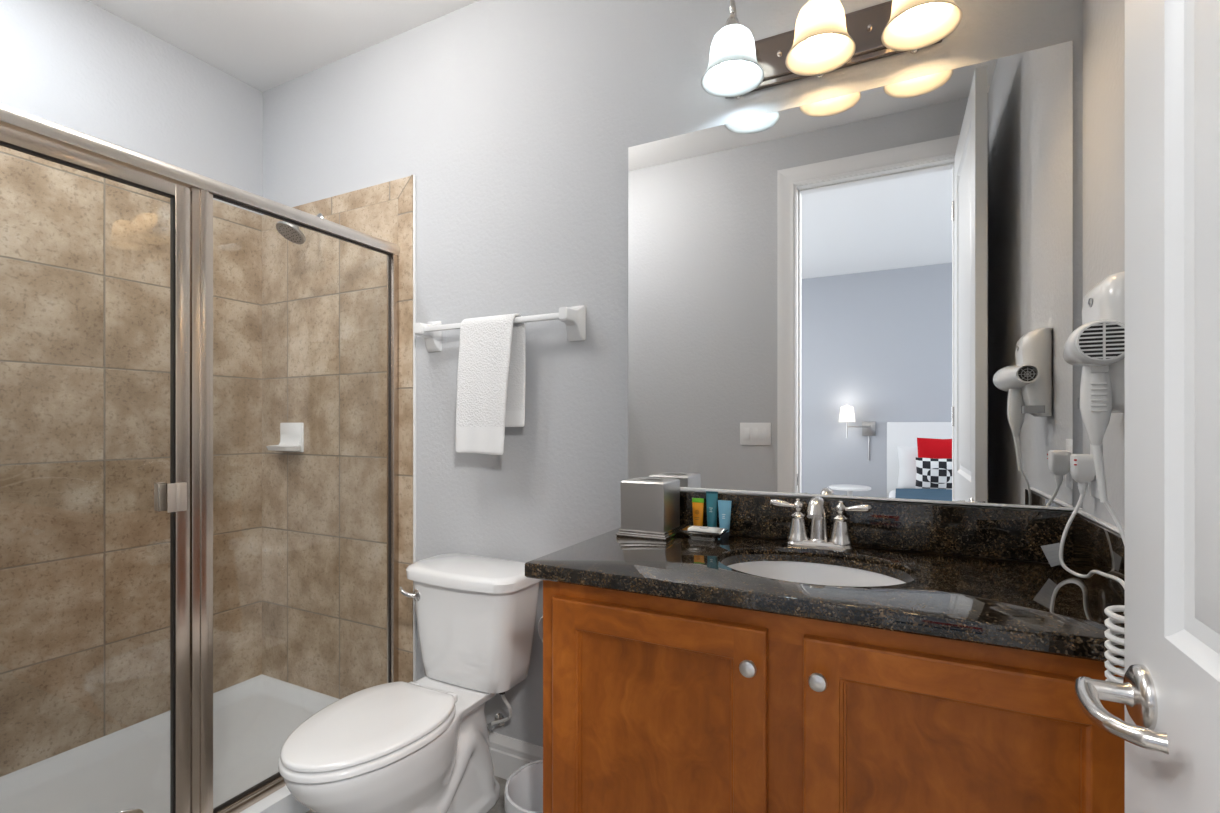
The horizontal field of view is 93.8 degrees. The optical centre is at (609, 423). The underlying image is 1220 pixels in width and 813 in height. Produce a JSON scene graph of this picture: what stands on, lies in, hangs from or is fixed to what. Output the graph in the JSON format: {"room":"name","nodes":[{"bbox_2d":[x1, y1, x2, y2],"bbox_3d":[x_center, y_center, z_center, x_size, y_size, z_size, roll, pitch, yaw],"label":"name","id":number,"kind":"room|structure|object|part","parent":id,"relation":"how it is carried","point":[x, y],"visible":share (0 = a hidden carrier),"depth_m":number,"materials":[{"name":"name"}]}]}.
{"room":"bathroom","nodes":[
{"label":"bathroom","id":0,"kind":"room"},
{"bbox_2d":[0,0,262,776],"bbox_3d":[-1.950,-0.144,1.937,0.112,2.720,1.500,0,0,27],"label":"wall","id":1,"kind":"structure","parent":0,"point":[85,257],"depth_m":2.07,"materials":[{"name":"tile"}]},
{"bbox_2d":[88,0,478,91],"bbox_3d":[-0.606,-1.544,1.247,3.134,0.080,1.720,0,0,27],"label":"ceiling","id":2,"kind":"structure","parent":0,"point":[265,45],"depth_m":2.17,"materials":[{"name":"white paint"}]},
{"bbox_2d":[306,776,506,812],"bbox_3d":[-0.592,1.256,1.274,3.134,0.080,1.660,0,0,27],"label":"floor","id":3,"kind":"structure","parent":0,"point":[499,807],"depth_m":1.84,"materials":[{"name":"tile"}]},
{"bbox_2d":[0,674,339,812],"bbox_3d":[-1.502,1.171,1.711,0.914,0.090,1.498,0,0,27],"label":"shower pan","id":4,"kind":"object","parent":3,"relation":"on","point":[126,770],"visible":0.64,"depth_m":1.96,"materials":[{"name":"white plastic"}]},
{"bbox_2d":[0,103,399,812],"bbox_3d":[-1.161,0.220,1.532,0.065,1.814,1.486,0,0,27],"label":"shower door frame","id":5,"kind":"structure","parent":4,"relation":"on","point":[188,497],"depth_m":1.55,"materials":[{"name":"silver metal"}]},
{"bbox_3d":[-1.318,0.226,1.214,0.026,1.729,0.755,0,0,27],"label":"door frame","id":6,"kind":"part","parent":5,"relation":"part of","materials":[{"name":"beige metal"}]},
{"bbox_3d":[-1.168,0.194,1.518,0.065,0.075,0.047,0,0,27],"label":"handle","id":7,"kind":"part","parent":5,"relation":"part of","materials":[{"name":"silver metal"}]},
{"bbox_3d":[-1.158,-0.666,1.530,0.043,0.041,1.486,0,0,27],"label":"header rail","id":8,"kind":"part","parent":5,"relation":"part of","materials":[{"name":"silver metal"}]},
{"bbox_3d":[-1.133,0.226,1.582,0.036,1.744,0.058,0,0,27],"label":"post","id":9,"kind":"part","parent":5,"relation":"part of","materials":[{"name":"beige metal"}]},
{"bbox_2d":[278,553,541,812],"bbox_3d":[-0.554,0.838,1.642,0.441,0.757,0.768,0,0,27],"label":"toilet","id":10,"kind":"object","parent":3,"relation":"on","point":[422,745],"visible":1,"depth_m":1.68,"materials":[{"name":"white ceramic"}]},
{"bbox_3d":[-0.638,0.806,1.497,0.350,0.019,0.433,0,0,27],"label":"seat","id":11,"kind":"part","parent":10,"relation":"part of","materials":[{"name":"white plastic"}]},
{"bbox_3d":[-0.637,0.784,1.499,0.342,0.018,0.429,0,0,27],"label":"lid","id":12,"kind":"part","parent":10,"relation":"part of","materials":[{"name":"white ceramic"}]},
{"bbox_3d":[-0.580,1.017,1.624,0.337,0.398,0.684,0,0,27],"label":"bowl","id":13,"kind":"part","parent":10,"relation":"part of","materials":[{"name":"white ceramic"}]},
{"bbox_3d":[-0.649,0.552,1.849,0.085,0.044,0.032,0,0,6],"label":"flush lever","id":14,"kind":"part","parent":10,"relation":"part of","materials":[{"name":"silver metal"}]},
{"bbox_3d":[-0.445,0.481,1.859,0.440,0.045,0.254,0,0,27],"label":"tank lid","id":15,"kind":"part","parent":10,"relation":"part of","materials":[{"name":"white ceramic"}]},
{"bbox_3d":[-0.442,0.663,1.864,0.410,0.322,0.220,0,0,27],"label":"tank","id":16,"kind":"part","parent":10,"relation":"part of","materials":[{"name":"white ceramic"}]},
{"bbox_2d":[505,760,542,812],"bbox_3d":[-0.166,1.107,1.583,0.249,0.216,0.249,0,0,27],"label":"trash can","id":17,"kind":"object","parent":3,"relation":"on","point":[524,787],"visible":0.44,"depth_m":1.65,"materials":[{"name":"white plastic"}]},
{"bbox_2d":[543,580,1124,812],"bbox_3d":[0.435,0.780,1.257,1.084,0.871,0.562,0,0,27],"label":"vanity cabinet","id":18,"kind":"object","parent":3,"relation":"on","point":[652,704],"visible":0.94,"depth_m":1.05,"materials":[{"name":"brown wood"}]},
{"bbox_2d":[538,616,542,641],"bbox_3d":[-0.118,0.521,1.477,0.101,0.096,0.118,0,0,27],"label":"toilet paper holder","id":19,"kind":"object","parent":18,"relation":"attached to","point":[540,624],"visible":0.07,"depth_m":1.47,"materials":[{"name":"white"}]},
{"bbox_3d":[0.083,0.737,1.166,0.468,0.708,0.019,0,0,27],"label":"door","id":20,"kind":"part","parent":18,"relation":"part of","materials":[{"name":"brown wood"}]},
{"bbox_3d":[0.255,0.448,1.051,0.032,0.032,0.032,0,0,27],"label":"knob","id":21,"kind":"part","parent":18,"relation":"part of","materials":[{"name":"white metal"}]},
{"bbox_3d":[0.363,0.448,0.997,0.032,0.032,0.032,0,0,27],"label":"knob","id":22,"kind":"part","parent":18,"relation":"part of","materials":[{"name":"white metal"}]},
{"bbox_2d":[525,527,1124,661],"bbox_3d":[0.427,0.328,1.273,1.112,0.035,0.541,0,0,27],"label":"countertop","id":23,"kind":"structure","parent":18,"relation":"on","point":[1033,606],"depth_m":1.09,"materials":[{"name":"black stone"}]},
{"bbox_2d":[616,477,681,539],"bbox_3d":[0.115,0.234,1.617,0.149,0.152,0.149,0,0,27],"label":"tissue box cover","id":24,"kind":"object","parent":23,"relation":"on","point":[650,507],"visible":0.94,"depth_m":1.56,"materials":[{"name":"silver metal"}]},
{"bbox_3d":[0.115,0.300,1.617,0.149,0.019,0.149,0,0,27],"label":"moulding","id":25,"kind":"part","parent":24,"relation":"part of","materials":[{"name":"silver metal"}]},
{"bbox_2d":[692,498,703,525],"bbox_3d":[0.249,0.260,1.615,0.026,0.100,0.026,0,0,-18],"label":"toiletry tube","id":26,"kind":"object","parent":23,"relation":"on","point":[697,503],"visible":0.74,"depth_m":1.61,"materials":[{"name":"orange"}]},
{"bbox_2d":[680,525,727,542],"bbox_3d":[0.250,0.295,1.520,0.116,0.030,0.076,0,0,27],"label":"soap tray","id":27,"kind":"object","parent":23,"relation":"on","point":[696,536],"visible":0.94,"depth_m":1.50,"materials":[{"name":"silver metal"}]},
{"bbox_2d":[688,526,720,532],"bbox_3d":[0.250,0.283,1.520,0.080,0.016,0.044,0,0,27],"label":"soap","id":28,"kind":"object","parent":27,"relation":"in","point":[692,528],"visible":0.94,"depth_m":1.51,"materials":[{"name":"white paper"}]},
{"bbox_2d":[706,491,717,527],"bbox_3d":[0.286,0.249,1.599,0.026,0.121,0.026,0,0,-18],"label":"toiletry tube","id":29,"kind":"object","parent":23,"relation":"on","point":[711,497],"visible":0.76,"depth_m":1.59,"materials":[{"name":"teal plastic"}]},
{"bbox_2d":[718,500,731,537],"bbox_3d":[0.315,0.260,1.568,0.026,0.100,0.031,0,0,-24],"label":"toiletry tube","id":30,"kind":"object","parent":23,"relation":"on","point":[724,507],"visible":0.9,"depth_m":1.56,"materials":[{"name":"blue plastic"}]},
{"bbox_2d":[727,561,905,586],"bbox_3d":[0.446,0.420,1.265,0.470,0.150,0.390,0,0,27],"label":"sink","id":31,"kind":"object","parent":23,"relation":"in","point":[800,572],"visible":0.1,"depth_m":1.41,"materials":[{"name":"white ceramic"}]},
{"bbox_2d":[770,496,871,550],"bbox_3d":[0.513,0.244,1.413,0.242,0.132,0.124,0,0,27],"label":"faucet","id":32,"kind":"object","parent":23,"relation":"on","point":[840,539],"visible":1,"depth_m":1.42,"materials":[{"name":"silver metal"}]},
{"bbox_3d":[0.446,0.206,1.477,0.065,0.020,0.020,0,0,27],"label":"lever","id":33,"kind":"part","parent":32,"relation":"part of","materials":[{"name":"silver metal"}]},
{"bbox_3d":[0.482,0.243,1.465,0.056,0.106,0.056,0,0,27],"label":"handle","id":34,"kind":"part","parent":32,"relation":"part of","materials":[{"name":"silver metal"}]},
{"bbox_3d":[0.511,0.236,1.410,0.044,0.118,0.116,0,0,27],"label":"spout","id":35,"kind":"part","parent":32,"relation":"part of","materials":[{"name":"silver metal"}]},
{"bbox_3d":[0.573,0.243,1.419,0.056,0.106,0.056,0,0,27],"label":"handle","id":36,"kind":"part","parent":32,"relation":"part of","materials":[{"name":"silver metal"}]},
{"bbox_3d":[0.605,0.206,1.397,0.065,0.020,0.020,0,0,27],"label":"lever","id":37,"kind":"part","parent":32,"relation":"part of","materials":[{"name":"silver metal"}]},
{"bbox_3d":[0.559,0.737,0.926,0.467,0.708,0.019,0,0,27],"label":"door","id":38,"kind":"part","parent":18,"relation":"part of","materials":[{"name":"brown wood"}]},
{"bbox_2d":[262,0,1082,746],"bbox_3d":[-0.243,-0.144,1.965,3.134,2.720,0.112,0,0,27],"label":"wall","id":39,"kind":"structure","parent":0,"point":[515,122],"depth_m":2.02,"materials":[{"name":"grey paint"}]},
{"bbox_2d":[266,423,303,451],"bbox_3d":[-1.391,0.058,2.437,0.154,0.127,0.080,0,0,27],"label":"soap dish","id":40,"kind":"object","parent":39,"relation":"attached to","point":[291,434],"visible":1,"depth_m":2.44,"materials":[{"name":"white ceramic"}]},
{"bbox_2d":[276,213,323,243],"bbox_3d":[-1.258,-0.806,2.315,0.112,0.151,0.178,0,0,27],"label":"shower fixture","id":41,"kind":"object","parent":39,"relation":"attached to","point":[291,232],"visible":0.7,"depth_m":2.27,"materials":[{"name":"silver metal"}]},
{"bbox_2d":[262,176,410,231],"bbox_3d":[-1.154,-0.902,2.368,0.920,0.072,0.013,0,0,27],"label":"trim","id":42,"kind":"structure","parent":39,"relation":"attached to","point":[390,190],"depth_m":2.31,"materials":[{"name":"tile"}]},
{"bbox_2d":[398,175,412,682],"bbox_3d":[-0.776,0.139,2.177,0.075,2.155,0.013,0,0,27],"label":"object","id":43,"kind":"structure","parent":39,"relation":"attached to","point":[405,201],"depth_m":2.17,"materials":[{"name":"tile"}]},
{"bbox_2d":[413,175,415,681],"bbox_3d":[-0.739,0.138,2.160,0.007,2.157,0.010,0,0,27],"label":"trim","id":44,"kind":"structure","parent":39,"relation":"attached to","point":[414,176],"depth_m":2.16,"materials":[{"name":"white"}]},
{"bbox_2d":[414,305,585,351],"bbox_3d":[-0.398,-0.324,1.944,0.673,0.112,0.088,0,0,27],"label":"towel bar","id":45,"kind":"object","parent":39,"relation":"attached to","point":[574,317],"visible":0.99,"depth_m":1.83,"materials":[{"name":"white ceramic"}]},
{"bbox_2d":[456,313,525,454],"bbox_3d":[-0.403,-0.130,1.915,0.252,0.464,0.065,0,0,27],"label":"hand towel","id":46,"kind":"object","parent":45,"relation":"hanging from","point":[491,375],"visible":0.96,"depth_m":1.89,"materials":[{"name":"white fabric"}]},
{"bbox_2d":[488,731,542,779],"bbox_3d":[-0.332,1.147,1.951,0.908,0.138,0.017,0,0,27],"label":"baseboard","id":47,"kind":"structure","parent":39,"relation":"attached to","point":[508,754],"depth_m":1.95,"materials":[{"name":"white"}]},
{"bbox_2d":[701,0,961,99],"bbox_3d":[0.523,-1.009,1.417,0.596,0.213,0.198,0,0,27],"label":"vanity light","id":48,"kind":"object","parent":39,"relation":"attached to","point":[824,39],"visible":1,"depth_m":1.44,"materials":[{"name":"white glass"}]},
{"bbox_3d":[0.321,-0.977,1.498,0.058,0.105,0.058,0,0,27],"label":"bulb","id":49,"kind":"part","parent":48,"relation":"part of","materials":[{"name":"white glass"}]},
{"bbox_3d":[0.321,-0.966,1.498,0.162,0.126,0.162,0,0,27],"label":"lamp shade","id":50,"kind":"part","parent":48,"relation":"part of","materials":[{"name":"white glass"}]},
{"bbox_3d":[0.335,-1.048,1.526,0.060,0.135,0.122,0,0,27],"label":"arm","id":51,"kind":"part","parent":48,"relation":"part of","materials":[{"name":"silver metal"}]},
{"bbox_3d":[0.515,-0.977,1.400,0.058,0.105,0.058,0,0,27],"label":"bulb","id":52,"kind":"part","parent":48,"relation":"part of","materials":[{"name":"white glass"}]},
{"bbox_3d":[0.515,-0.966,1.400,0.162,0.126,0.162,0,0,27],"label":"lamp shade","id":53,"kind":"part","parent":48,"relation":"part of","materials":[{"name":"white glass"}]},
{"bbox_3d":[0.708,-0.977,1.302,0.058,0.105,0.058,0,0,27],"label":"bulb","id":54,"kind":"part","parent":48,"relation":"part of","materials":[{"name":"white glass"}]},
{"bbox_3d":[0.708,-0.966,1.302,0.162,0.126,0.162,0,0,27],"label":"lamp shade","id":55,"kind":"part","parent":48,"relation":"part of","materials":[{"name":"white glass"}]},
{"bbox_2d":[628,40,1072,507],"bbox_3d":[0.543,-0.333,1.514,1.088,1.037,0.006,0,0,27],"label":"wall mirror","id":56,"kind":"object","parent":39,"relation":"attached to","point":[867,293],"visible":0.86,"depth_m":1.46,"materials":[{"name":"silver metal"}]},
{"bbox_2d":[680,491,1078,564],"bbox_3d":[0.544,0.253,1.505,1.112,0.113,0.020,0,0,27],"label":"backsplash","id":57,"kind":"structure","parent":39,"relation":"attached to","point":[969,531],"depth_m":1.39,"materials":[{"name":"black stone"}]},
{"bbox_2d":[680,487,1124,533],"bbox_3d":[0.429,0.191,1.278,1.112,0.011,0.529,0,0,27],"label":"trim","id":58,"kind":"structure","parent":39,"relation":"attached to","point":[726,491],"depth_m":1.40,"materials":[{"name":"white"}]},
{"bbox_2d":[1083,0,1124,529],"bbox_3d":[0.753,-0.144,0.572,0.100,2.720,1.500,0,0,27],"label":"wall","id":59,"kind":"structure","parent":0,"point":[1103,20],"depth_m":1.12,"materials":[{"name":"grey paint"}]},
{"bbox_2d":[1059,443,1124,589],"bbox_3d":[0.888,0.172,1.024,0.066,0.272,0.431,0,0,27],"label":"plug","id":60,"kind":"object","parent":59,"relation":"attached to","point":[1082,467],"visible":0.82,"depth_m":1.17,"materials":[{"name":"white plastic"}]},
{"bbox_2d":[1041,543,1059,566],"bbox_3d":[0.926,0.274,1.197,0.038,0.052,0.003,0,0,27],"label":"tag","id":61,"kind":"object","parent":60,"relation":"attached to","point":[1051,551],"visible":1,"depth_m":1.20,"materials":[{"name":"white"}]},
{"bbox_2d":[1090,443,1101,498],"bbox_3d":[0.997,0.093,1.171,0.004,0.115,0.070,0,0,27],"label":"outlet plate","id":62,"kind":"object","parent":59,"relation":"attached to","point":[1094,492],"depth_m":1.16,"materials":[{"name":"white plastic"}]},
{"bbox_2d":[1074,514,1124,604],"bbox_3d":[0.911,0.253,1.020,0.019,0.113,0.514,0,0,27],"label":"backsplash","id":63,"kind":"structure","parent":59,"relation":"attached to","point":[1097,546],"depth_m":1.09,"materials":[{"name":"black stone"}]},
{"bbox_2d":[1078,271,1124,412],"bbox_3d":[0.863,-0.137,0.979,0.068,0.233,0.156,0,0,27],"label":"holder","id":64,"kind":"object","parent":59,"relation":"attached to","point":[1105,300],"visible":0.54,"depth_m":0.94,"materials":[{"name":"white plastic"}]},
{"bbox_2d":[1063,320,1124,682],"bbox_3d":[0.793,0.142,0.918,0.090,0.619,0.351,0,0,27],"label":"hair dryer","id":65,"kind":"object","parent":64,"relation":"hanging from","point":[1095,345],"visible":0.73,"depth_m":0.92,"materials":[{"name":"white plastic"}]},
{"bbox_3d":[0.819,-0.039,0.962,0.042,0.150,0.043,0,0,27],"label":"handle","id":66,"kind":"part","parent":65,"relation":"part of","materials":[{"name":"white plastic"}]},
{"bbox_2d":[1076,321,1124,360],"bbox_3d":[0.781,-0.131,0.903,0.069,0.062,0.005,0,0,27],"label":"grille","id":67,"kind":"object","parent":65,"relation":"attached to","point":[1095,340],"depth_m":0.90,"materials":[{"name":"white plastic"}]},
{"bbox_3d":[0.790,0.150,0.873,0.051,0.239,0.197,0,0,29],"label":"straight cord","id":68,"kind":"part","parent":65,"relation":"part of","materials":[{"name":"white plastic"}]},
{"bbox_3d":[0.725,0.351,0.781,0.077,0.200,0.045,0,0,27],"label":"coiled cord","id":69,"kind":"part","parent":65,"relation":"part of","materials":[{"name":"white plastic"}]},
{"bbox_3d":[-0.966,-0.144,0.533,3.134,2.720,0.120,0,0,27],"label":"wall","id":70,"kind":"structure","parent":0,"visible":0},
{"bbox_2d":[1074,0,1219,812],"bbox_3d":[0.445,-0.010,0.328,0.157,2.428,0.763,0,0,27],"label":"door","id":71,"kind":"structure","parent":70,"relation":"in","point":[1169,691],"depth_m":0.56,"materials":[{"name":"white painted wood"},{"name":"brushed nickel"}]},
{"bbox_3d":[0.515,0.292,0.581,0.054,0.027,0.129,0,0,27],"label":"lever","id":72,"kind":"part","parent":71,"relation":"part of","materials":[{"name":"silver metal"}]}
]}

